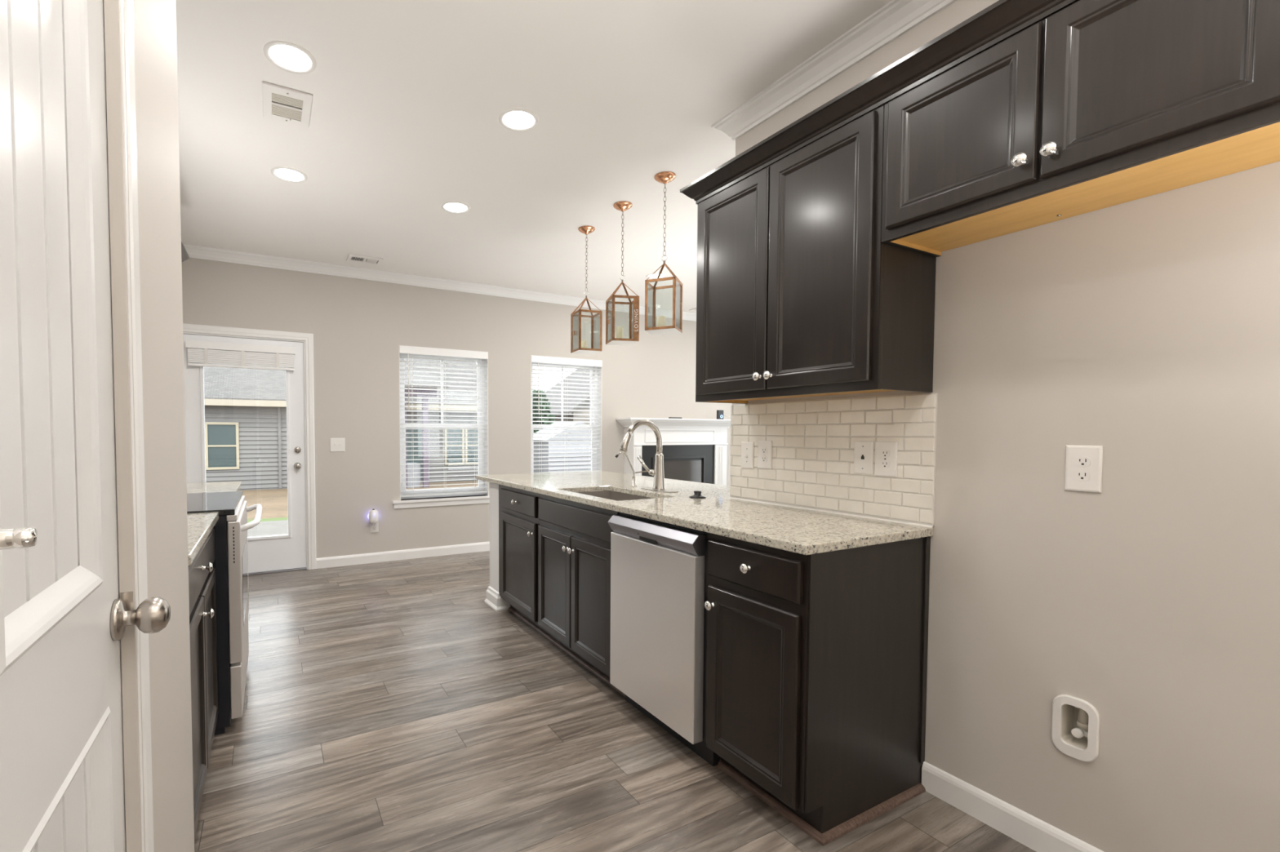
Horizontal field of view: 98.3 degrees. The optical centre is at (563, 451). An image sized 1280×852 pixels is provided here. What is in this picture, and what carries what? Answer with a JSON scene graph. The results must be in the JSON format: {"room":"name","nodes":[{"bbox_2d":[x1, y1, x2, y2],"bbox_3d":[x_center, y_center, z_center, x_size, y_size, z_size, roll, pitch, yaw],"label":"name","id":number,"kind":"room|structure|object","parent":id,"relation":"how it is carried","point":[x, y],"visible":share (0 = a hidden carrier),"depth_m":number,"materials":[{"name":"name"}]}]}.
{"room":"kitchen","nodes":[
{"label":"kitchen","id":0,"kind":"room"},
{"bbox_2d":[133,0,194,851],"bbox_3d":[-0.218,-0.125,-0.117,0.100,2.727,3.407,-1,2,-28],"label":"wall","id":1,"kind":"structure","parent":0,"point":[155,42],"depth_m":1.14,"materials":[{"name":"paint"}]},
{"bbox_2d":[0,0,170,851],"bbox_3d":[-0.532,0.194,0.551,0.162,2.040,0.600,-1,2,-28],"label":"door","id":2,"kind":"structure","parent":1,"relation":"in","point":[70,769],"depth_m":0.62,"materials":[{"name":"paint"}]},
{"bbox_2d":[0,527,37,550],"bbox_3d":[-0.332,0.050,0.295,0.072,0.040,0.040,-1,2,-28],"label":"coat hook","id":3,"kind":"object","parent":2,"relation":"attached to","point":[20,538],"visible":1,"depth_m":0.30,"materials":[{"name":"silver metal"}]},
{"bbox_2d":[120,0,154,851],"bbox_3d":[-0.505,0.148,0.556,0.017,2.132,0.731,-1,2,-28],"label":"door frame","id":4,"kind":"structure","parent":1,"relation":"attached to","point":[131,117],"depth_m":0.83,"materials":[{"name":"white wood"}]},
{"bbox_2d":[181,240,189,262],"bbox_3d":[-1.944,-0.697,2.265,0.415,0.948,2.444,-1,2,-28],"label":"crown molding","id":5,"kind":"structure","parent":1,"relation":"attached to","point":[184,256],"depth_m":3.31,"materials":[{"name":"white wood"}]},
{"bbox_2d":[181,257,732,558],"bbox_3d":[-0.232,-0.344,6.065,7.300,2.727,0.140,-1,2,-28],"label":"wall","id":6,"kind":"structure","parent":0,"point":[358,327],"depth_m":5.25,"materials":[{"name":"paint"}]},
{"bbox_2d":[182,332,307,575],"bbox_3d":[-2.733,0.042,4.721,0.940,2.040,0.186,-1,2,-28],"label":"door","id":7,"kind":"structure","parent":6,"relation":"in","point":[277,553],"depth_m":4.83,"materials":[{"name":"painted wood"},{"name":"glass"}]},
{"bbox_2d":[185,340,295,371],"bbox_3d":[-2.707,-0.807,4.631,0.796,0.202,0.046,-1,2,-28],"label":"raised blind","id":8,"kind":"object","parent":7,"relation":"attached to","point":[227,355],"visible":1,"depth_m":4.61,"materials":[{"name":"white plastic"}]},
{"bbox_2d":[182,323,316,569],"bbox_3d":[-2.707,0.009,4.670,1.076,2.108,0.017,-1,2,-28],"label":"door frame","id":9,"kind":"structure","parent":6,"relation":"attached to","point":[308,338],"depth_m":4.88,"materials":[{"name":"white wood"}]},
{"bbox_2d":[329,438,345,452],"bbox_3d":[-2.063,-0.064,5.010,0.126,0.126,0.019,-1,2,-28],"label":"light switch","id":10,"kind":"object","parent":6,"relation":"attached to","point":[336,445],"visible":1,"depth_m":5.01,"materials":[{"name":"white plastic"}]},
{"bbox_2d":[367,509,378,525],"bbox_3d":[-1.778,0.611,5.134,0.094,0.157,0.091,-1,2,-28],"label":"night light","id":11,"kind":"object","parent":6,"relation":"attached to","point":[373,516],"visible":1,"depth_m":5.10,"materials":[{"name":"white plastic"}]},
{"bbox_2d":[369,520,378,533],"bbox_3d":[-1.790,0.703,5.189,0.075,0.118,0.008,-1,2,-28],"label":"power outlet","id":12,"kind":"object","parent":6,"relation":"attached to","point":[375,528],"visible":0.88,"depth_m":5.19,"materials":[{"name":"white plastic"}]},
{"bbox_2d":[315,541,489,568],"bbox_3d":[0.350,0.965,6.336,5.857,0.094,0.014,-1,2,-28],"label":"baseboard","id":13,"kind":"structure","parent":6,"relation":"attached to","point":[372,557],"depth_m":5.30,"materials":[{"name":"white wood"}]},
{"bbox_2d":[183,244,696,321],"bbox_3d":[-0.155,-1.662,5.933,7.050,0.082,0.080,-1,2,-28],"label":"crown molding","id":14,"kind":"structure","parent":6,"relation":"attached to","point":[193,251],"depth_m":5.16,"materials":[{"name":"white wood"}]},
{"bbox_2d":[391,345,489,508],"bbox_3d":[-1.205,-0.247,5.533,1.050,1.564,0.170,-1,2,-28],"label":"window","id":15,"kind":"structure","parent":6,"relation":"in","point":[477,498],"depth_m":5.58,"materials":[{"name":"white plastic"}]},
{"bbox_2d":[399,346,488,497],"bbox_3d":[-1.190,-0.296,5.503,0.892,1.456,0.078,-1,2,-28],"label":"window blind","id":16,"kind":"object","parent":15,"relation":"attached to","point":[408,350],"visible":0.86,"depth_m":5.49,"materials":[{"name":"white plastic"}]},
{"bbox_2d":[530,355,602,473],"bbox_3d":[0.018,-0.267,6.184,1.050,1.564,0.170,-1,2,-28],"label":"window","id":17,"kind":"structure","parent":6,"relation":"in","point":[599,458],"depth_m":6.36,"materials":[{"name":"white plastic"}]},
{"bbox_2d":[531,355,601,473],"bbox_3d":[0.033,-0.316,6.154,0.892,1.456,0.078,-1,2,-28],"label":"window blind","id":18,"kind":"object","parent":17,"relation":"attached to","point":[539,359],"visible":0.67,"depth_m":6.13,"materials":[{"name":"white plastic"}]},
{"bbox_2d":[489,482,498,591],"bbox_3d":[0.195,0.675,3.370,0.728,0.883,1.741,-1,2,-28],"label":"wall","id":19,"kind":"structure","parent":0,"point":[494,488],"depth_m":3.88,"materials":[{"name":"white paint"}]},
{"bbox_2d":[484,586,510,611],"bbox_3d":[-0.186,1.030,4.065,0.758,0.122,0.240,-1,2,-28],"label":"baseboard","id":20,"kind":"structure","parent":19,"relation":"attached to","point":[493,599],"depth_m":3.83,"materials":[{"name":"white wood"}]},
{"bbox_2d":[508,606,625,697],"bbox_3d":[-0.039,1.113,3.193,0.019,0.019,1.438,-1,2,-28],"label":"toe kick","id":21,"kind":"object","parent":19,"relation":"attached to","point":[566,650],"depth_m":3.07,"materials":[{"name":"brown wood"}]},
{"bbox_2d":[175,0,892,313],"bbox_3d":[1.440,-1.642,2.884,7.300,0.100,7.240,-1,2,-28],"label":"ceiling","id":22,"kind":"structure","parent":0,"point":[410,96],"depth_m":2.67,"materials":[{"name":"paint"}]},
{"bbox_2d":[262,81,312,128],"bbox_3d":[-1.264,-1.575,2.509,0.196,0.020,0.285,-1,2,-28],"label":"ceiling vent","id":23,"kind":"object","parent":22,"relation":"in","point":[281,104],"visible":1,"depth_m":2.50,"materials":[{"name":"white plastic"}]},
{"bbox_2d":[271,166,307,182],"bbox_3d":[-1.591,-1.606,3.185,0.191,0.007,0.191,-1,2,-28],"label":"recessed light","id":24,"kind":"object","parent":22,"relation":"in","point":[286,174],"visible":1,"depth_m":3.17,"materials":[{"name":"white plastic"}]},
{"bbox_2d":[262,40,316,74],"bbox_3d":[-1.089,-1.570,2.190,0.191,0.007,0.191,-1,2,-28],"label":"recessed light","id":25,"kind":"object","parent":22,"relation":"in","point":[288,56],"visible":1,"depth_m":2.18,"materials":[{"name":"white plastic"}]},
{"bbox_2d":[346,253,383,266],"bbox_3d":[-1.719,-1.660,4.745,0.278,0.010,0.205,-1,2,-28],"label":"ceiling vent","id":26,"kind":"object","parent":22,"relation":"in","point":[351,258],"visible":1,"depth_m":4.73,"materials":[{"name":"white plastic"}]},
{"bbox_2d":[440,200,470,213],"bbox_3d":[-0.716,-1.620,3.641,0.191,0.007,0.191,-1,2,-28],"label":"recessed light","id":27,"kind":"object","parent":22,"relation":"in","point":[452,206],"visible":1,"depth_m":3.63,"materials":[{"name":"white plastic"}]},
{"bbox_2d":[498,107,538,131],"bbox_3d":[-0.215,-1.583,2.621,0.191,0.007,0.191,-1,2,-28],"label":"recessed light","id":28,"kind":"object","parent":22,"relation":"in","point":[517,119],"visible":1,"depth_m":2.61,"materials":[{"name":"white plastic"}]},
{"bbox_2d":[570,226,602,354],"bbox_3d":[0.165,-1.185,4.038,0.185,0.900,0.181,-1,2,-19],"label":"lantern pendant","id":29,"kind":"object","parent":22,"relation":"hanging from","point":[575,317],"visible":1,"depth_m":4.03,"materials":[{"name":"orange metal"}]},
{"bbox_2d":[581,340,586,348],"bbox_3d":[0.148,-0.782,4.043,0.044,0.084,0.044,-1,2,-28],"label":"candle","id":30,"kind":"object","parent":29,"relation":"on","point":[584,343],"visible":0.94,"depth_m":4.02,"materials":[{"name":"beige wax"}]},
{"bbox_2d":[605,201,639,345],"bbox_3d":[0.385,-1.170,3.617,0.185,0.900,0.182,0,2,-10],"label":"lantern pendant","id":31,"kind":"object","parent":22,"relation":"hanging from","point":[633,332],"visible":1,"depth_m":3.59,"materials":[{"name":"orange metal"}]},
{"bbox_2d":[616,326,622,338],"bbox_3d":[0.368,-0.776,3.622,0.046,0.104,0.046,-1,2,-28],"label":"candle","id":32,"kind":"object","parent":31,"relation":"on","point":[619,329],"visible":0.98,"depth_m":3.60,"materials":[{"name":"beige wax"}]},
{"bbox_2d":[645,272,666,279],"bbox_3d":[0.880,-1.672,5.221,0.191,0.007,0.191,-1,2,-28],"label":"recessed light","id":33,"kind":"object","parent":22,"relation":"in","point":[655,275],"visible":0.8,"depth_m":5.21,"materials":[{"name":"white"}]},
{"bbox_2d":[644,171,682,335],"bbox_3d":[0.587,-1.155,3.215,0.185,0.900,0.181,1,2,25],"label":"lantern pendant","id":34,"kind":"object","parent":22,"relation":"hanging from","point":[664,177],"visible":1,"depth_m":3.20,"materials":[{"name":"orange metal"}]},
{"bbox_2d":[656,315,665,327],"bbox_3d":[0.571,-0.754,3.219,0.051,0.089,0.051,-1,2,-28],"label":"candle","id":35,"kind":"object","parent":34,"relation":"on","point":[660,320],"visible":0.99,"depth_m":3.20,"materials":[{"name":"beige wax"}]},
{"bbox_2d":[194,551,1036,851],"bbox_3d":[1.434,1.158,2.983,7.300,0.050,7.240,-1,2,-28],"label":"floor","id":36,"kind":"structure","parent":0,"point":[388,707],"depth_m":2.12,"materials":[{"name":"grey wood"}]},
{"bbox_2d":[188,528,218,839],"bbox_3d":[-1.459,0.730,1.679,0.676,0.882,0.863,-1,2,-28],"label":"base cabinet","id":37,"kind":"object","parent":36,"relation":"on","point":[202,573],"visible":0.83,"depth_m":1.76,"materials":[{"name":"black wood"}]},
{"bbox_2d":[186,511,218,565],"bbox_3d":[-1.468,0.274,1.662,0.658,0.030,0.870,-1,2,-28],"label":"countertop","id":38,"kind":"structure","parent":37,"relation":"on","point":[201,525],"depth_m":1.82,"materials":[{"name":"stone"}]},
{"bbox_2d":[186,491,262,735],"bbox_3d":[-1.790,0.614,2.435,0.800,1.059,0.768,-1,2,-28],"label":"range","id":39,"kind":"object","parent":36,"relation":"on","point":[230,563],"visible":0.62,"depth_m":2.25,"materials":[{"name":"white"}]},
{"bbox_2d":[186,491,243,515],"bbox_3d":[-1.829,0.237,2.401,0.710,0.025,0.768,-1,2,-28],"label":"cooktop","id":40,"kind":"object","parent":39,"relation":"in","point":[226,504],"depth_m":2.44,"materials":[{"name":"black glass"}]},
{"bbox_2d":[212,515,231,728],"bbox_3d":[-1.843,0.683,2.409,0.680,0.865,0.766,-1,2,-28],"label":"panel","id":41,"kind":"object","parent":39,"relation":"in","point":[222,562],"depth_m":2.23,"materials":[{"name":"black"}]},
{"bbox_2d":[226,501,262,663],"bbox_3d":[-1.489,0.562,2.594,0.118,0.585,0.756,-1,2,-28],"label":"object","id":42,"kind":"object","parent":39,"relation":"in","point":[237,589],"depth_m":2.25,"materials":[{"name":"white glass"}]},
{"bbox_2d":[498,484,551,635],"bbox_3d":[-0.050,0.664,3.651,0.658,0.882,0.652,-1,2,-28],"label":"base cabinet","id":43,"kind":"object","parent":36,"relation":"on","point":[518,509],"visible":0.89,"depth_m":3.46,"materials":[{"name":"black wood"}]},
{"bbox_2d":[537,493,618,678],"bbox_3d":[0.297,0.688,2.999,0.658,0.882,0.823,-1,2,-28],"label":"base cabinet","id":44,"kind":"object","parent":36,"relation":"on","point":[574,538],"visible":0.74,"depth_m":2.81,"materials":[{"name":"black wood"}]},
{"bbox_2d":[608,512,718,766],"bbox_3d":[0.619,0.716,2.375,0.659,0.870,0.574,-1,2,-28],"label":"dishwasher","id":45,"kind":"object","parent":36,"relation":"on","point":[659,570],"visible":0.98,"depth_m":2.15,"materials":[{"name":"silver metal"}]},
{"bbox_2d":[615,417,730,485],"bbox_3d":[1.421,0.299,6.720,1.685,1.404,0.300,-1,2,-28],"label":"fireplace","id":46,"kind":"object","parent":36,"relation":"on","point":[694,450],"visible":0.59,"depth_m":6.68,"materials":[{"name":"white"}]},
{"bbox_2d":[615,417,730,427],"bbox_3d":[1.423,-0.351,6.697,1.685,0.104,0.299,-1,2,-28],"label":"mantel shelf","id":47,"kind":"object","parent":46,"relation":"attached to","point":[625,422],"depth_m":6.56,"materials":[{"name":"white wood"}]},
{"bbox_2d":[668,417,681,418],"bbox_3d":[1.341,-0.407,6.595,0.175,0.016,0.040,-1,2,-28],"label":"remote control","id":48,"kind":"object","parent":46,"relation":"on","point":[668,417],"visible":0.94,"depth_m":6.57,"materials":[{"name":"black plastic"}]},
{"bbox_2d":[716,409,730,485],"bbox_3d":[2.026,0.231,6.912,0.214,1.510,0.098,-1,2,-22],"label":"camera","id":49,"kind":"object","parent":46,"relation":"on","point":[720,415],"visible":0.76,"depth_m":6.88,"materials":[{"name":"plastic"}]},
{"bbox_2d":[704,533,930,833],"bbox_3d":[0.865,0.727,1.933,0.658,0.882,0.431,-1,2,-28],"label":"base cabinet","id":50,"kind":"object","parent":36,"relation":"on","point":[816,664],"visible":0.94,"depth_m":1.75,"materials":[{"name":"black wood"}]},
{"bbox_2d":[475,471,933,555],"bbox_3d":[0.505,0.228,3.096,1.100,0.030,2.872,-1,2,-28],"label":"countertop","id":51,"kind":"structure","parent":50,"relation":"on","point":[797,531],"depth_m":2.20,"materials":[{"name":"stone"}]},
{"bbox_2d":[577,490,653,501],"bbox_3d":[0.265,0.341,2.954,0.409,0.188,0.682,-1,2,-28],"label":"sink","id":52,"kind":"object","parent":51,"relation":"in","point":[614,495],"visible":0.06,"depth_m":3.25,"materials":[{"name":"silver metal"}]},
{"bbox_2d":[614,452,647,486],"bbox_3d":[0.410,0.099,3.287,0.204,0.212,0.048,1,2,11],"label":"water tap","id":53,"kind":"object","parent":51,"relation":"on","point":[633,477],"visible":0.96,"depth_m":3.28,"materials":[{"name":"silver metal"}]},
{"bbox_2d":[619,419,678,493],"bbox_3d":[0.432,0.018,3.003,0.298,0.394,0.270,-1,2,-28],"label":"kitchen faucet","id":54,"kind":"object","parent":51,"relation":"on","point":[658,473],"visible":1,"depth_m":3.03,"materials":[{"name":"silver metal"}]},
{"bbox_2d":[653,453,665,489],"bbox_3d":[0.532,0.108,3.059,0.072,0.200,0.072,-1,2,-28],"label":"faucet","id":55,"kind":"object","parent":54,"relation":"on","point":[658,473],"depth_m":3.04,"materials":[{"name":"silver metal"}]},
{"bbox_2d":[688,490,706,498],"bbox_3d":[0.664,0.210,2.722,0.082,0.033,0.082,-1,2,-28],"label":"stopper","id":56,"kind":"object","parent":51,"relation":"on","point":[697,495],"visible":1,"depth_m":2.71,"materials":[{"name":"black plastic"}]},
{"bbox_2d":[717,760,925,846],"bbox_3d":[0.909,1.159,1.963,0.536,0.019,0.442,-1,2,-28],"label":"trim","id":57,"kind":"structure","parent":50,"relation":"attached to","point":[824,838],"depth_m":1.78,"materials":[{"name":"brown wood"}]},
{"bbox_3d":[-2.219,0.679,3.072,0.646,0.882,0.738,-1,2,-28],"label":"base cabinet","id":58,"kind":"object","parent":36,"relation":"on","visible":0},
{"bbox_2d":[186,481,241,493],"bbox_3d":[-2.207,0.222,3.068,0.676,0.030,0.757,-1,2,-28],"label":"countertop","id":59,"kind":"structure","parent":58,"relation":"on","point":[225,486],"depth_m":3.19,"materials":[{"name":"stone"}]},
{"bbox_2d":[732,0,1279,851],"bbox_3d":[1.743,-0.163,1.087,0.118,2.727,3.689,-1,2,-28],"label":"wall","id":60,"kind":"structure","parent":0,"point":[1146,331],"depth_m":1.46,"materials":[{"name":"paint"}]},
{"bbox_2d":[695,104,936,404],"bbox_3d":[0.904,-0.657,2.140,0.356,0.889,0.838,-1,2,-28],"label":"upper cabinet","id":61,"kind":"object","parent":60,"relation":"attached to","point":[800,293],"visible":0.98,"depth_m":1.92,"materials":[{"name":"brown wood"}]},
{"bbox_2d":[680,0,1078,204],"bbox_3d":[1.077,-1.112,1.792,0.362,0.072,1.697,-1,2,-28],"label":"crown molding","id":62,"kind":"structure","parent":61,"relation":"attached to","point":[1001,20],"depth_m":1.65,"materials":[{"name":"black wood"}]},
{"bbox_2d":[728,392,937,528],"bbox_3d":[1.037,0.014,2.276,0.014,0.458,0.938,-1,2,-28],"label":"tile backsplash","id":63,"kind":"structure","parent":60,"relation":"attached to","point":[813,441],"depth_m":2.17,"materials":[{"name":"white tile"}]},
{"bbox_2d":[741,441,754,469],"bbox_3d":[0.860,0.015,2.583,0.019,0.125,0.075,-1,2,-28],"label":"light switch","id":64,"kind":"object","parent":63,"relation":"attached to","point":[747,448],"visible":1,"depth_m":2.58,"materials":[{"name":"white plastic"}]},
{"bbox_2d":[757,440,772,469],"bbox_3d":[0.913,0.013,2.495,0.008,0.128,0.078,-1,2,-28],"label":"power outlet","id":65,"kind":"object","parent":63,"relation":"attached to","point":[765,447],"visible":1,"depth_m":2.49,"materials":[{"name":"white plastic"}]},
{"bbox_2d":[760,456,767,462],"bbox_3d":[0.910,0.032,2.494,0.002,0.029,0.033,-1,2,-28],"label":"receptacle","id":66,"kind":"object","parent":65,"relation":"attached to","point":[763,459],"depth_m":2.49,"materials":[{"name":"grey plastic"}]},
{"bbox_2d":[760,447,767,453],"bbox_3d":[0.910,-0.007,2.493,0.002,0.029,0.033,-1,2,-28],"label":"receptacle","id":67,"kind":"object","parent":65,"relation":"attached to","point":[763,450],"depth_m":2.49,"materials":[{"name":"grey plastic"}]},
{"bbox_2d":[853,440,874,475],"bbox_3d":[1.134,0.021,2.079,0.008,0.125,0.076,-1,2,-28],"label":"phone jack","id":68,"kind":"object","parent":63,"relation":"attached to","point":[863,450],"visible":1,"depth_m":2.07,"materials":[{"name":"white plastic"}]},
{"bbox_2d":[874,441,897,477],"bbox_3d":[1.174,0.026,2.003,0.008,0.128,0.082,-1,2,-28],"label":"power outlet","id":69,"kind":"object","parent":63,"relation":"attached to","point":[886,452],"visible":1,"depth_m":2.00,"materials":[{"name":"white plastic"}]},
{"bbox_2d":[880,460,889,468],"bbox_3d":[1.172,0.045,2.002,0.002,0.029,0.033,-1,2,-28],"label":"receptacle","id":70,"kind":"object","parent":69,"relation":"attached to","point":[884,464],"depth_m":2.00,"materials":[{"name":"grey plastic"}]},
{"bbox_2d":[880,449,889,457],"bbox_3d":[1.172,0.006,2.001,0.002,0.029,0.033,-1,2,-28],"label":"receptacle","id":71,"kind":"object","parent":69,"relation":"attached to","point":[884,453],"depth_m":2.00,"materials":[{"name":"grey plastic"}]},
{"bbox_2d":[711,0,956,141],"bbox_3d":[1.704,-1.488,1.119,0.278,0.082,3.669,-1,2,-28],"label":"crown molding","id":72,"kind":"structure","parent":60,"relation":"attached to","point":[895,18],"depth_m":2.14,"materials":[{"name":"white wood"}]},
{"bbox_2d":[921,761,1104,851],"bbox_3d":[1.876,1.167,0.737,0.014,0.094,2.662,-1,2,-28],"label":"baseboard","id":73,"kind":"structure","parent":60,"relation":"attached to","point":[1039,836],"depth_m":1.70,"materials":[{"name":"white wood"}]},
{"bbox_2d":[1051,694,1100,762],"bbox_3d":[1.474,0.777,1.565,0.084,0.172,0.102,-1,2,-28],"label":"water supply box","id":74,"kind":"object","parent":60,"relation":"attached to","point":[1077,737],"visible":0.98,"depth_m":1.56,"materials":[{"name":"white plastic"}]},
{"bbox_2d":[881,0,1279,257],"bbox_3d":[1.290,-0.858,1.407,0.356,0.434,0.801,-1,2,-28],"label":"upper cabinet","id":75,"kind":"object","parent":60,"relation":"attached to","point":[1093,105],"visible":0.98,"depth_m":1.29,"materials":[{"name":"brown wood"}]},
{"bbox_2d":[1064,445,1103,493],"bbox_3d":[1.442,0.046,1.524,0.008,0.128,0.078,-1,2,-28],"label":"power outlet","id":76,"kind":"object","parent":60,"relation":"attached to","point":[1083,464],"visible":1,"depth_m":1.52,"materials":[{"name":"white plastic"}]},
{"bbox_2d":[1074,470,1090,480],"bbox_3d":[1.439,0.066,1.523,0.002,0.029,0.033,-1,2,-28],"label":"receptacle","id":77,"kind":"object","parent":76,"relation":"attached to","point":[1079,475],"depth_m":1.52,"materials":[{"name":"grey plastic"}]},
{"bbox_2d":[1075,456,1090,466],"bbox_3d":[1.439,0.027,1.522,0.002,0.029,0.033,-1,2,-28],"label":"receptacle","id":78,"kind":"object","parent":76,"relation":"attached to","point":[1080,461],"depth_m":1.52,"materials":[{"name":"grey plastic"}]},
{"label":"outside","id":79,"kind":"structure","parent":0,"visible":0},
{"bbox_2d":[239,480,478,519],"bbox_3d":[-14.656,-0.088,48.816,100.000,0.530,80.100,-1,2,-28],"label":"ground","id":80,"kind":"structure","parent":79,"point":[273,502],"depth_m":13.66,"materials":[{"name":"soil"}]},
{"bbox_2d":[247,517,288,522],"bbox_3d":[4.238,1.049,13.356,100.000,0.250,0.390,-1,2,-28],"label":"grass strip","id":81,"kind":"object","parent":80,"relation":"on","point":[276,518],"visible":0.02,"depth_m":8.68,"materials":[{"name":"green plant"}]},
{"bbox_2d":[204,356,478,490],"bbox_3d":[-11.038,-1.510,21.329,15.400,5.630,8.900,-1,2,-28],"label":"neighbor house","id":82,"kind":"structure","parent":80,"relation":"on","point":[246,409],"depth_m":17.73,"materials":[{"name":"grey"}]},
{"bbox_2d":[404,371,448,488],"bbox_3d":[-5.221,-0.805,17.765,2.300,3.960,2.700,-1,2,-28],"label":"porch","id":83,"kind":"object","parent":80,"relation":"on","point":[424,448],"visible":0.43,"depth_m":17.10,"materials":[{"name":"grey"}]},
{"bbox_2d":[532,390,555,432],"bbox_3d":[-1.096,-0.740,22.679,3.027,3.642,2.875,-1,2,-28],"label":"evergreen tree","id":84,"kind":"object","parent":80,"relation":"on","point":[533,391],"visible":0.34,"depth_m":22.28,"materials":[{"name":"green plant"}]},
{"bbox_2d":[533,422,591,472],"bbox_3d":[0.121,0.022,19.197,2.550,2.170,1.850,-1,2,-28],"label":"garden shed","id":85,"kind":"object","parent":80,"relation":"on","point":[586,462],"visible":0.34,"depth_m":18.28,"materials":[{"name":"grey plastic"}]},
{"bbox_2d":[545,367,590,425],"bbox_3d":[2.579,-2.022,29.360,8.800,5.850,6.500,-1,2,-28],"label":"neighbor house","id":86,"kind":"structure","parent":80,"relation":"on","point":[576,370],"depth_m":26.55,"materials":[{"name":"grey"}]},
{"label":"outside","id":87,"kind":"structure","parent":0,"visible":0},
{"bbox_2d":[247,520,288,537],"bbox_3d":[-3.552,1.235,6.712,12.000,0.210,4.000,-1,2,-28],"label":"patio","id":88,"kind":"structure","parent":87,"point":[273,527],"depth_m":7.75,"materials":[{"name":"concrete"}]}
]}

